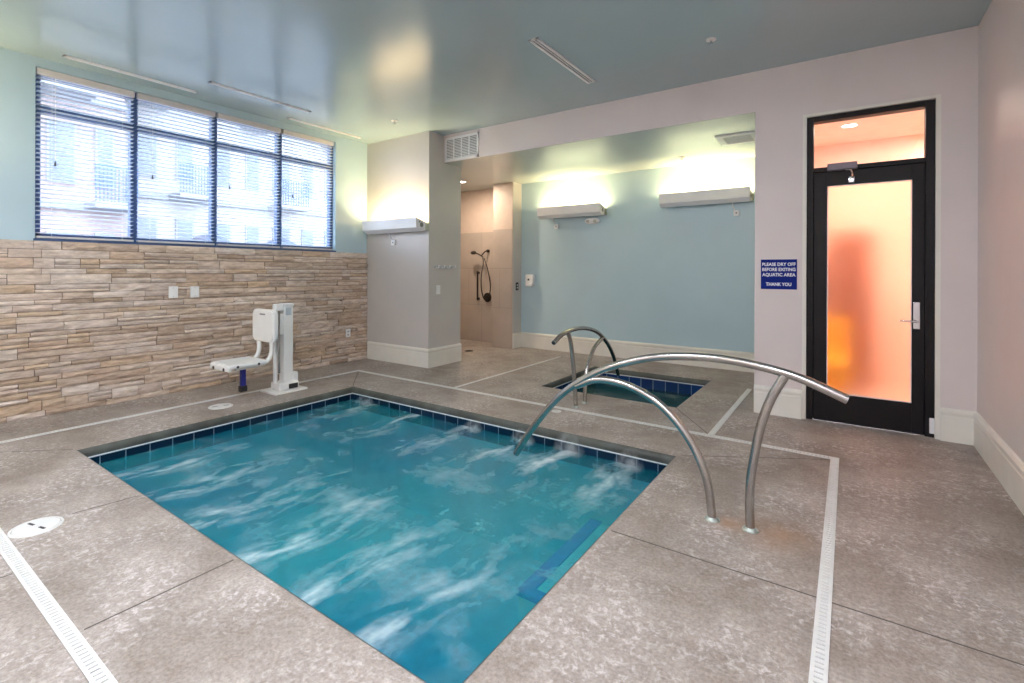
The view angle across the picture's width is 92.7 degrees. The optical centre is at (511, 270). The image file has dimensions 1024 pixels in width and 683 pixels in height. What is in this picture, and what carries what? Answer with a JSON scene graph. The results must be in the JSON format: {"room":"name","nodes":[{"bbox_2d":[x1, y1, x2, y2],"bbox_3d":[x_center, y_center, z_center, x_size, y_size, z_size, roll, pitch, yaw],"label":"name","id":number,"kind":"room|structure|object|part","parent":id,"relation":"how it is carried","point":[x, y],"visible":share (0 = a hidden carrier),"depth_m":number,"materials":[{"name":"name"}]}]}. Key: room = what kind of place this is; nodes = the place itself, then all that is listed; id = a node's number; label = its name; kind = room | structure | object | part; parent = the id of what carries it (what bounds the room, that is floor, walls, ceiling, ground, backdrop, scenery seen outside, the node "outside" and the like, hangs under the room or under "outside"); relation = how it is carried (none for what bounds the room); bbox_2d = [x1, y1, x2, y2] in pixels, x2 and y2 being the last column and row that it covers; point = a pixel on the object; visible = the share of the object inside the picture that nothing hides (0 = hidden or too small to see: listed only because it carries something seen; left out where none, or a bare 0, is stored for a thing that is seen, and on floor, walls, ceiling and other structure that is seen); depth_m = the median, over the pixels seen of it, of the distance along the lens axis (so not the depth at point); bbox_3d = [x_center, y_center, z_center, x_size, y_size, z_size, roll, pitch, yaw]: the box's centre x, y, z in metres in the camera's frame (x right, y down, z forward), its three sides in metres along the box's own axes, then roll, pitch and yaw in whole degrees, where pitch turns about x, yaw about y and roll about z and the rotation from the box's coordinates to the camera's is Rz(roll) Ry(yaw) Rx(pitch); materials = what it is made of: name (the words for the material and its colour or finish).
{"room":"indoor swimming pool","nodes":[
{"label":"indoor swimming pool","id":0,"kind":"room"},
{"bbox_2d":[0,47,367,423],"bbox_3d":[-3.737,-0.290,4.893,0.250,3.110,6.107,0,0,35],"label":"wall","id":1,"kind":"structure","parent":0,"point":[83,325],"depth_m":4.81,"materials":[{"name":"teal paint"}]},
{"bbox_2d":[169,286,177,297],"bbox_3d":[-3.485,0.221,5.031,0.009,0.120,0.085,0,0,35],"label":"wall plate","id":2,"kind":"object","parent":1,"relation":"attached to","point":[173,290],"visible":1,"depth_m":5.03,"materials":[{"name":"white plastic"}]},
{"bbox_2d":[33,75,335,251],"bbox_3d":[-3.336,-1.009,5.498,0.200,1.505,3.013,0,0,35],"label":"window","id":3,"kind":"structure","parent":1,"relation":"in","point":[134,133],"depth_m":5.15,"materials":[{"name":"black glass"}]},
{"bbox_2d":[35,67,134,241],"bbox_3d":[-3.924,-1.022,4.524,0.072,1.475,0.705,0,0,35],"label":"window blind","id":4,"kind":"object","parent":3,"relation":"attached to","point":[39,71],"visible":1,"depth_m":4.49,"materials":[{"name":"white plastic"}]},
{"bbox_3d":[-4.052,-1.008,4.304,0.002,1.413,0.002,0,0,35],"label":"ladder cord","id":5,"kind":"part","parent":4,"relation":"part of","materials":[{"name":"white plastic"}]},
{"bbox_3d":[-4.032,-1.334,4.317,0.005,0.741,0.004,0,0,35],"label":"pull cord","id":6,"kind":"part","parent":4,"relation":"part of","materials":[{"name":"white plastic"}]},
{"bbox_3d":[-3.933,-0.294,4.528,0.044,0.018,0.699,0,0,35],"label":"rail","id":7,"kind":"part","parent":4,"relation":"part of","materials":[{"name":"white plastic"}]},
{"bbox_3d":[-3.764,-1.007,4.722,0.002,1.413,0.002,0,0,35],"label":"ladder cord","id":8,"kind":"part","parent":4,"relation":"part of","materials":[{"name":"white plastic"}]},
{"bbox_2d":[136,93,215,244],"bbox_3d":[-3.504,-1.020,5.132,0.072,1.475,0.716,0,0,35],"label":"window blind","id":9,"kind":"object","parent":3,"relation":"attached to","point":[139,96],"visible":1,"depth_m":5.11,"materials":[{"name":"white plastic"}]},
{"bbox_3d":[-3.616,-1.332,4.921,0.005,0.741,0.004,0,0,35],"label":"pull cord","id":10,"kind":"part","parent":9,"relation":"part of","materials":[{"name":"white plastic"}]},
{"bbox_3d":[-3.514,-0.292,5.136,0.044,0.018,0.710,0,0,35],"label":"rail","id":11,"kind":"part","parent":9,"relation":"part of","materials":[{"name":"white plastic"}]},
{"bbox_3d":[-3.342,-1.005,5.333,0.002,1.413,0.002,0,0,35],"label":"ladder cord","id":12,"kind":"part","parent":9,"relation":"part of","materials":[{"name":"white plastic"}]},
{"bbox_3d":[-3.339,-0.267,5.498,0.200,0.021,3.013,0,0,35],"label":"sill","id":13,"kind":"part","parent":3,"relation":"part of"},
{"bbox_2d":[216,113,280,247],"bbox_3d":[-3.078,-1.019,5.751,0.072,1.475,0.732,0,0,35],"label":"window blind","id":14,"kind":"object","parent":3,"relation":"attached to","point":[220,116],"visible":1,"depth_m":5.72,"materials":[{"name":"white plastic"}]},
{"bbox_3d":[-3.087,-0.290,5.755,0.044,0.018,0.726,0,0,35],"label":"rail","id":15,"kind":"part","parent":14,"relation":"part of","materials":[{"name":"white plastic"}]},
{"bbox_2d":[281,129,333,249],"bbox_3d":[-2.650,-1.017,6.371,0.072,1.475,0.718,0,0,35],"label":"window blind","id":16,"kind":"object","parent":3,"relation":"attached to","point":[299,136],"visible":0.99,"depth_m":6.34,"materials":[{"name":"white plastic"}]},
{"bbox_3d":[-2.660,-0.289,6.375,0.044,0.018,0.712,0,0,35],"label":"rail","id":17,"kind":"part","parent":16,"relation":"part of","materials":[{"name":"white plastic"}]},
{"bbox_2d":[190,286,198,297],"bbox_3d":[-3.371,0.225,5.196,0.009,0.120,0.085,0,0,35],"label":"wall plate","id":18,"kind":"object","parent":1,"relation":"attached to","point":[194,290],"visible":1,"depth_m":5.19,"materials":[{"name":"white plastic"}]},
{"bbox_2d":[346,329,349,336],"bbox_3d":[-2.275,0.866,6.788,0.010,0.110,0.075,0,0,35],"label":"wall outlet","id":19,"kind":"object","parent":1,"relation":"attached to","point":[347,330],"visible":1,"depth_m":6.78,"materials":[{"name":"white plastic"}]},
{"bbox_2d":[367,131,460,348],"bbox_3d":[-1.676,-0.282,7.205,1.860,3.110,0.640,0,0,35],"label":"wall column","id":20,"kind":"structure","parent":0,"point":[408,176],"depth_m":6.71,"materials":[{"name":"beige paint"}]},
{"bbox_2d":[362,217,428,244],"bbox_3d":[-1.589,-0.520,6.618,1.072,0.338,0.226,0,0,35],"label":"wall light","id":21,"kind":"object","parent":20,"relation":"attached to","point":[412,224],"visible":1,"depth_m":6.49,"materials":[{"name":"white metal"}]},
{"bbox_2d":[367,341,427,367],"bbox_3d":[-1.587,1.149,6.736,1.219,0.250,0.024,0,0,35],"label":"baseboard","id":22,"kind":"structure","parent":20,"relation":"attached to","point":[406,355],"depth_m":6.70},
{"bbox_2d":[436,285,439,293],"bbox_3d":[-0.987,0.256,6.558,0.012,0.120,0.075,0,0,35],"label":"wall switch","id":23,"kind":"object","parent":20,"relation":"attached to","point":[437,286],"visible":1,"depth_m":6.55,"materials":[{"name":"white plastic"}]},
{"bbox_2d":[434,265,455,268],"bbox_3d":[-0.896,-0.052,6.642,0.065,0.044,0.400,0,0,35],"label":"hook rail","id":24,"kind":"object","parent":20,"relation":"attached to","point":[438,266],"visible":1,"depth_m":6.63,"materials":[{"name":"silver metal"}]},
{"bbox_2d":[428,343,461,367],"bbox_3d":[-0.913,1.151,6.660,0.024,0.250,0.664,0,0,35],"label":"baseboard","id":25,"kind":"structure","parent":20,"relation":"attached to","point":[438,356],"depth_m":6.64,"materials":[{"name":"white wood"}]},
{"bbox_2d":[460,189,492,342],"bbox_3d":[-0.679,-0.143,9.013,1.450,2.840,0.130,0,0,35],"label":"wall","id":26,"kind":"structure","parent":0,"point":[476,316],"depth_m":8.91,"materials":[{"name":"tile"}]},
{"bbox_2d":[476,271,479,299],"bbox_3d":[-0.617,0.273,8.851,0.043,0.530,0.063,0,0,35],"label":"slide bar","id":27,"kind":"object","parent":26,"relation":"attached to","point":[477,272],"visible":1,"depth_m":8.82,"materials":[{"name":"brown metal"}]},
{"bbox_2d":[470,249,491,301],"bbox_3d":[-0.552,0.091,8.739,0.383,0.943,0.160,0,0,10],"label":"shower","id":28,"kind":"object","parent":26,"relation":"attached to","point":[487,297],"visible":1,"depth_m":8.71,"materials":[{"name":"brown metal"}]},
{"bbox_2d":[0,0,991,143],"bbox_3d":[-0.946,-1.894,3.062,6.915,0.120,5.960,0,0,35],"label":"ceiling","id":29,"kind":"structure","parent":0,"point":[442,67],"depth_m":3.96,"materials":[{"name":"paint"}]},
{"bbox_2d":[62,55,197,92],"bbox_3d":[-3.548,-1.839,4.612,0.050,0.011,1.040,0,0,35],"label":"ceiling vent","id":30,"kind":"object","parent":29,"relation":"in","point":[64,56],"visible":1,"depth_m":4.55,"materials":[{"name":"white metal"}]},
{"bbox_2d":[208,81,310,112],"bbox_3d":[-2.647,-1.835,5.206,0.050,0.011,1.080,0,0,35],"label":"ceiling vent","id":31,"kind":"object","parent":29,"relation":"in","point":[209,82],"visible":1,"depth_m":5.14,"materials":[{"name":"white metal"}]},
{"bbox_2d":[287,117,361,138],"bbox_3d":[-2.391,-1.834,6.317,0.050,0.011,1.060,0,0,35],"label":"ceiling vent","id":32,"kind":"object","parent":29,"relation":"in","point":[289,118],"visible":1,"depth_m":6.25,"materials":[{"name":"white metal"}]},
{"bbox_2d":[528,37,595,83],"bbox_3d":[0.469,-1.823,4.291,0.085,0.011,1.070,0,0,35],"label":"ceiling vent","id":33,"kind":"object","parent":29,"relation":"in","point":[537,42],"visible":1,"depth_m":4.21,"materials":[{"name":"white metal"}]},
{"bbox_2d":[706,37,715,44],"bbox_3d":[1.570,-1.804,3.854,0.076,0.040,0.076,0,0,35],"label":"sprinkler","id":34,"kind":"object","parent":29,"relation":"attached to","point":[711,40],"visible":1,"depth_m":3.84,"materials":[{"name":"white metal"}]},
{"bbox_2d":[493,182,521,348],"bbox_3d":[-0.017,-0.115,8.341,0.405,2.790,0.485,0,0,35],"label":"wall","id":35,"kind":"structure","parent":0,"point":[507,197],"depth_m":8.14,"materials":[{"name":"beige paint"}]},
{"bbox_2d":[512,332,520,348],"bbox_3d":[0.090,1.155,8.124,0.024,0.250,0.255,0,0,35],"label":"baseboard","id":36,"kind":"structure","parent":35,"relation":"attached to","point":[516,337],"depth_m":8.09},
{"bbox_2d":[0,339,1023,682],"bbox_3d":[-0.518,1.279,4.058,7.350,0.005,8.100,0,0,35],"label":"floor","id":37,"kind":"structure","parent":0,"point":[928,574],"depth_m":2.10,"materials":[{"name":"concrete"}]},
{"bbox_2d":[7,516,63,537],"bbox_3d":[-2.356,1.267,2.422,0.204,0.007,0.204,0,0,20],"label":"lid","id":38,"kind":"object","parent":37,"relation":"on","point":[38,526],"visible":1,"depth_m":2.41,"materials":[{"name":"white plastic"}]},
{"bbox_2d":[0,528,117,682],"bbox_3d":[-1.868,1.274,1.928,5.055,0.013,0.050,0,0,35],"label":"drain","id":39,"kind":"object","parent":37,"relation":"in","point":[91,666],"visible":1,"depth_m":1.78,"materials":[{"name":"white plastic"}]},
{"bbox_2d":[0,370,359,443],"bbox_3d":[-2.926,1.270,4.801,0.050,0.013,3.480,0,0,35],"label":"drain","id":40,"kind":"object","parent":37,"relation":"in","point":[70,428],"visible":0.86,"depth_m":4.32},
{"bbox_2d":[208,403,232,409],"bbox_3d":[-2.722,1.266,4.569,0.204,0.007,0.204,0,0,-34],"label":"lid","id":41,"kind":"object","parent":37,"relation":"on","point":[222,405],"visible":1,"depth_m":4.55,"materials":[{"name":"white plastic"}]},
{"bbox_2d":[210,303,307,395],"bbox_3d":[-2.553,0.807,4.988,0.410,0.925,0.840,0,0,35],"label":"lift","id":42,"kind":"object","parent":37,"relation":"on","point":[275,326],"visible":1,"depth_m":5.08,"materials":[{"name":"white plastic"}]},
{"bbox_3d":[-2.675,0.904,4.811,0.380,0.040,0.370,0,0,35],"label":"seat","id":43,"kind":"part","parent":42,"relation":"part of","materials":[{"name":"white plastic"}]},
{"bbox_3d":[-2.536,0.560,5.011,0.410,0.330,0.045,0,0,35],"label":"backrest","id":44,"kind":"part","parent":42,"relation":"part of","materials":[{"name":"white plastic"}]},
{"bbox_3d":[-2.437,0.740,5.112,0.024,0.660,0.028,0,0,35],"label":"actuator rod","id":45,"kind":"part","parent":42,"relation":"part of","materials":[{"name":"metal"}]},
{"bbox_3d":[-2.478,0.560,5.095,0.060,0.220,0.160,0,0,35],"label":"lift arm","id":46,"kind":"part","parent":42,"relation":"part of"},
{"bbox_3d":[-2.418,1.259,5.186,0.300,0.022,0.360,0,0,35],"label":"plate","id":47,"kind":"part","parent":42,"relation":"part of","materials":[{"name":"white metal"}]},
{"bbox_3d":[-2.366,0.430,5.176,0.004,0.080,0.060,0,0,35],"label":"control panel","id":48,"kind":"part","parent":42,"relation":"part of","materials":[{"name":"grey plastic"}]},
{"bbox_3d":[-2.314,1.216,5.175,0.008,0.050,0.100,0,0,35],"label":"data plate","id":49,"kind":"part","parent":42,"relation":"part of","materials":[{"name":"black plastic"}]},
{"bbox_2d":[72,385,679,682],"bbox_3d":[-0.975,1.826,3.433,3.570,1.100,2.395,0,0,35],"label":"swimming pool","id":50,"kind":"object","parent":37,"relation":"in","point":[658,462],"visible":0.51,"depth_m":3.83,"materials":[{"name":"concrete"}]},
{"bbox_3d":[-0.973,1.346,3.433,3.510,0.008,2.335,0,0,35],"label":"tile trim","id":51,"kind":"part","parent":50,"relation":"part of","materials":[{"name":"blue tile"}]},
{"bbox_2d":[99,399,657,682],"bbox_3d":[-0.973,1.411,3.433,3.478,0.007,2.303,0,0,35],"label":"pool water","id":52,"kind":"object","parent":50,"relation":"in","point":[288,507],"visible":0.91,"depth_m":2.84,"materials":[{"name":"blue liquid"}]},
{"bbox_2d":[455,356,559,387],"bbox_3d":[0.045,1.282,6.302,0.035,0.013,2.365,0,0,35],"label":"drain","id":53,"kind":"object","parent":37,"relation":"in","point":[559,356],"visible":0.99,"depth_m":6.06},
{"bbox_2d":[551,326,619,407],"bbox_3d":[0.772,0.905,4.834,0.070,0.760,1.475,0,0,35],"label":"grab rail","id":54,"kind":"object","parent":37,"relation":"on","point":[567,332],"visible":0.87,"depth_m":4.67,"materials":[{"name":"metal"}]},
{"bbox_3d":[0.555,0.915,4.520,0.040,0.739,0.202,0,0,35],"label":"support post","id":55,"kind":"part","parent":54,"relation":"part of","materials":[{"name":"metal"}]},
{"bbox_2d":[359,370,830,458],"bbox_3d":[0.128,1.282,4.779,5.005,0.013,0.050,0,0,35],"label":"drain","id":56,"kind":"object","parent":37,"relation":"in","point":[498,396],"visible":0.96,"depth_m":4.21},
{"bbox_2d":[538,365,712,407],"bbox_3d":[1.328,1.760,5.602,1.540,0.950,1.440,0,0,35],"label":"basin","id":57,"kind":"object","parent":37,"relation":"in","point":[647,380],"visible":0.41,"depth_m":6.01,"materials":[{"name":"concrete"}]},
{"bbox_3d":[1.330,1.355,5.602,1.480,0.008,1.380,0,0,35],"label":"tile trim","id":58,"kind":"part","parent":57,"relation":"part of","materials":[{"name":"blue tile"}]},
{"bbox_2d":[577,383,691,407],"bbox_3d":[1.329,1.485,5.602,1.448,0.007,1.348,0,0,35],"label":"pool water","id":59,"kind":"object","parent":57,"relation":"in","point":[671,399],"visible":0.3,"depth_m":5.88,"materials":[{"name":"teal liquid"}]},
{"bbox_2d":[513,352,849,533],"bbox_3d":[0.764,0.857,2.710,1.824,0.857,0.075,0,0,35],"label":"grab rail","id":60,"kind":"object","parent":37,"relation":"on","point":[592,377],"visible":1,"depth_m":2.52,"materials":[{"name":"metal"}]},
{"bbox_3d":[1.241,0.888,2.382,0.193,0.795,0.042,0,0,35],"label":"support post","id":61,"kind":"part","parent":60,"relation":"part of","materials":[{"name":"metal"}]},
{"bbox_2d":[708,389,751,434],"bbox_3d":[2.071,1.290,4.572,0.045,0.013,1.815,0,0,35],"label":"drain","id":62,"kind":"object","parent":37,"relation":"in","point":[736,404],"visible":1,"depth_m":4.39,"materials":[{"name":"white plastic"}]},
{"bbox_2d":[808,457,838,682],"bbox_3d":[1.221,1.286,1.912,0.050,0.013,3.530,0,0,35],"label":"drain","id":63,"kind":"object","parent":37,"relation":"in","point":[819,661],"visible":1,"depth_m":1.96,"materials":[{"name":"white plastic"}]},
{"bbox_2d":[521,157,754,352],"bbox_3d":[1.865,-0.133,7.150,4.045,2.840,0.150,0,0,35],"label":"wall","id":64,"kind":"structure","parent":0,"point":[647,272],"depth_m":7.02,"materials":[{"name":"teal paint"}]},
{"bbox_2d":[525,274,534,286],"bbox_3d":[0.299,0.161,8.073,0.150,0.200,0.105,0,0,35],"label":"soap dispenser","id":65,"kind":"object","parent":64,"relation":"attached to","point":[529,278],"visible":1,"depth_m":8.03,"materials":[{"name":"white plastic"}]},
{"bbox_2d":[537,202,606,228],"bbox_3d":[0.914,-0.835,7.578,1.102,0.338,0.226,0,0,35],"label":"wall light","id":66,"kind":"object","parent":64,"relation":"attached to","point":[592,209],"visible":1,"depth_m":7.48,"materials":[{"name":"white metal"}]},
{"bbox_2d":[585,218,599,223],"bbox_3d":[1.225,-0.760,7.473,0.250,0.100,0.096,0,0,35],"label":"emergency light","id":67,"kind":"object","parent":64,"relation":"attached to","point":[589,220],"visible":1,"depth_m":7.44,"materials":[{"name":"white plastic"}]},
{"bbox_2d":[521,332,753,372],"bbox_3d":[1.724,1.162,7.138,3.835,0.250,0.024,0,0,35],"label":"baseboard","id":68,"kind":"structure","parent":64,"relation":"attached to","point":[622,349],"depth_m":7.16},
{"bbox_2d":[659,186,753,215],"bbox_3d":[2.544,-0.879,6.454,1.142,0.338,0.226,0,0,35],"label":"wall light","id":69,"kind":"object","parent":64,"relation":"attached to","point":[739,194],"visible":1,"depth_m":6.34,"materials":[{"name":"white metal"}]},
{"bbox_2d":[445,110,923,191],"bbox_3d":[1.433,-1.688,6.341,8.050,0.472,2.179,0,0,35],"label":"ceiling","id":70,"kind":"structure","parent":0,"point":[662,147],"depth_m":5.92,"materials":[{"name":"paint"}]},
{"bbox_2d":[715,131,754,145],"bbox_3d":[2.474,-1.443,5.343,0.400,0.014,0.420,0,0,35],"label":"ceiling vent","id":71,"kind":"object","parent":70,"relation":"in","point":[744,137],"visible":0.9,"depth_m":5.32,"materials":[{"name":"white metal"}]},
{"bbox_2d":[839,123,859,127],"bbox_3d":[3.383,-1.454,4.899,0.170,0.006,0.170,0,0,35],"label":"recessed light","id":72,"kind":"object","parent":70,"relation":"in","point":[849,125],"visible":1,"depth_m":4.89,"materials":[{"name":"white glass"}]},
{"bbox_2d":[444,26,978,411],"bbox_3d":[1.372,-0.270,5.164,5.475,3.110,0.180,0,0,35],"label":"wall","id":73,"kind":"structure","parent":0,"point":[945,64],"depth_m":4.27,"materials":[{"name":"grey paint"}]},
{"bbox_2d":[445,132,478,161],"bbox_3d":[-0.668,-1.630,6.457,0.570,0.316,0.012,0,0,35],"label":"air vent","id":74,"kind":"object","parent":73,"relation":"in","point":[465,146],"visible":1,"depth_m":6.45,"materials":[{"name":"white metal"}]},
{"bbox_2d":[754,384,801,418],"bbox_3d":[2.362,1.165,4.354,0.375,0.250,0.024,0,0,35],"label":"baseboard","id":75,"kind":"structure","parent":73,"relation":"attached to","point":[788,403],"depth_m":4.32,"materials":[{"name":"white wood"}]},
{"bbox_2d":[761,259,796,289],"bbox_3d":[2.377,0.033,4.357,0.284,0.266,0.007,0,0,35],"label":"wall sign","id":76,"kind":"object","parent":73,"relation":"attached to","point":[775,273],"visible":1,"depth_m":4.35,"materials":[{"name":"blue plastic"}]},
{"bbox_2d":[802,94,940,439],"bbox_3d":[2.930,-0.031,4.036,0.913,2.645,0.248,0,0,35],"label":"door","id":77,"kind":"structure","parent":73,"relation":"in","point":[871,232],"depth_m":4.02,"materials":[{"name":"black metal"}]},
{"bbox_3d":[2.799,-0.792,4.056,0.059,0.107,0.125,0,0,41],"label":"closer arm","id":78,"kind":"part","parent":77,"relation":"part of","materials":[{"name":"silver metal"}]},
{"bbox_3d":[2.946,0.162,4.050,0.565,1.770,0.008,0,0,35],"label":"frosted pane","id":79,"kind":"part","parent":77,"relation":"part of","materials":[{"name":"orange glass"}]},
{"bbox_3d":[3.132,0.398,3.854,0.117,0.021,0.067,0,0,35],"label":"lever handle","id":80,"kind":"part","parent":77,"relation":"part of","materials":[{"name":"silver metal"}]},
{"bbox_3d":[3.187,0.355,3.852,0.045,0.215,0.008,0,0,35],"label":"handle plate","id":81,"kind":"part","parent":77,"relation":"part of","materials":[{"name":"silver metal"}]},
{"bbox_2d":[940,407,975,444],"bbox_3d":[3.353,1.168,3.671,0.207,0.250,0.024,0,0,35],"label":"baseboard","id":82,"kind":"structure","parent":73,"relation":"attached to","point":[956,425],"depth_m":3.67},
{"bbox_2d":[814,134,923,167],"bbox_3d":[3.802,-0.080,4.600,2.160,2.750,1.810,0,0,35],"label":"wall","id":83,"kind":"structure","parent":0,"point":[912,146],"depth_m":5.44,"materials":[{"name":"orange paint"}]},
{"bbox_2d":[977,0,1023,461],"bbox_3d":[1.856,-0.293,1.175,0.150,3.160,6.040,0,0,35],"label":"wall","id":84,"kind":"structure","parent":0,"point":[1000,297],"depth_m":3.05,"materials":[{"name":"grey paint"}]},
{"bbox_2d":[973,412,1023,514],"bbox_3d":[1.792,1.162,1.245,0.024,0.250,5.790,0,0,35],"label":"baseboard","id":85,"kind":"structure","parent":84,"relation":"attached to","point":[1008,468],"depth_m":2.97,"materials":[{"name":"beige wood"}]},
{"label":"outside","id":86,"kind":"structure","parent":0,"visible":0},
{"bbox_3d":[-14.486,1.772,19.697,33.800,0.100,44.000,0,0,35],"label":"ground","id":87,"kind":"structure","parent":86,"visible":0},
{"bbox_2d":[40,79,138,236],"bbox_3d":[-15.456,-4.012,12.001,7.100,11.460,8.400,0,0,35],"label":"apartment building","id":88,"kind":"structure","parent":87,"relation":"on","point":[53,83],"depth_m":13.02,"materials":[{"name":"concrete"}]},
{"bbox_3d":[-11.766,-3.117,12.774,0.045,1.500,0.474,0,0,35],"label":"pane","id":89,"kind":"part","parent":88,"relation":"part of","materials":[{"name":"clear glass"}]},
{"bbox_3d":[-11.249,-3.115,13.524,0.045,1.500,0.328,0,0,35],"label":"pane","id":90,"kind":"part","parent":88,"relation":"part of","materials":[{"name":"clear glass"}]},
{"bbox_3d":[-10.501,-2.287,13.007,0.050,0.950,0.928,0,0,35],"label":"balcony rail","id":91,"kind":"part","parent":88,"relation":"part of","materials":[{"name":"white metal"}]},
{"bbox_2d":[124,97,326,246],"bbox_3d":[-10.901,-4.344,21.250,7.100,12.160,11.600,0,0,35],"label":"apartment building","id":92,"kind":"structure","parent":87,"relation":"on","point":[292,240],"depth_m":17.53,"materials":[{"name":"concrete"}]},
{"bbox_3d":[-11.684,-0.917,15.550,0.045,1.500,0.593,0,0,35],"label":"pane","id":93,"kind":"part","parent":92,"relation":"part of","materials":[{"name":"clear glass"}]},
{"bbox_3d":[-11.672,-3.817,15.550,0.045,1.500,0.593,0,0,35],"label":"pane","id":94,"kind":"part","parent":92,"relation":"part of","materials":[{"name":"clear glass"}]},
{"bbox_3d":[-11.025,-3.814,16.488,0.045,1.500,0.410,0,0,35],"label":"pane","id":95,"kind":"part","parent":92,"relation":"part of","materials":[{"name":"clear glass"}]},
{"bbox_3d":[-11.037,-0.914,16.488,0.045,1.500,0.410,0,0,35],"label":"pane","id":96,"kind":"part","parent":92,"relation":"part of","materials":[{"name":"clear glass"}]},
{"bbox_3d":[-10.277,-2.986,15.970,0.050,0.950,1.010,0,0,35],"label":"balcony rail","id":97,"kind":"part","parent":92,"relation":"part of","materials":[{"name":"white metal"}]},
{"bbox_3d":[-10.378,-3.812,17.427,0.045,1.500,0.593,0,0,35],"label":"pane","id":98,"kind":"part","parent":92,"relation":"part of","materials":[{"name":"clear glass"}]},
{"bbox_3d":[-10.390,-0.912,17.427,0.045,1.500,0.593,0,0,35],"label":"pane","id":99,"kind":"part","parent":92,"relation":"part of","materials":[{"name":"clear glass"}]},
{"bbox_3d":[-9.743,-0.909,18.365,0.045,1.500,0.410,0,0,35],"label":"pane","id":100,"kind":"part","parent":92,"relation":"part of","materials":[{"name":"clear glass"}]},
{"bbox_3d":[-9.731,-3.809,18.365,0.045,1.500,0.410,0,0,35],"label":"pane","id":101,"kind":"part","parent":92,"relation":"part of","materials":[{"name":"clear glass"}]},
{"bbox_3d":[-9.084,-3.806,19.304,0.045,1.500,0.593,0,0,35],"label":"pane","id":102,"kind":"part","parent":92,"relation":"part of","materials":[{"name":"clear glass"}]},
{"bbox_3d":[-9.096,-0.906,19.304,0.045,1.500,0.593,0,0,35],"label":"pane","id":103,"kind":"part","parent":92,"relation":"part of","materials":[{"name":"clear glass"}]},
{"bbox_3d":[-8.336,-2.978,18.786,0.050,0.950,1.193,0,0,35],"label":"balcony rail","id":104,"kind":"part","parent":92,"relation":"part of","materials":[{"name":"white metal"}]},
{"bbox_3d":[-8.437,-3.804,20.243,0.045,1.500,0.410,0,0,35],"label":"pane","id":105,"kind":"part","parent":92,"relation":"part of","materials":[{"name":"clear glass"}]},
{"bbox_3d":[-8.449,-0.904,20.243,0.045,1.500,0.410,0,0,35],"label":"pane","id":106,"kind":"part","parent":92,"relation":"part of","materials":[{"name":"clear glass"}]}
]}

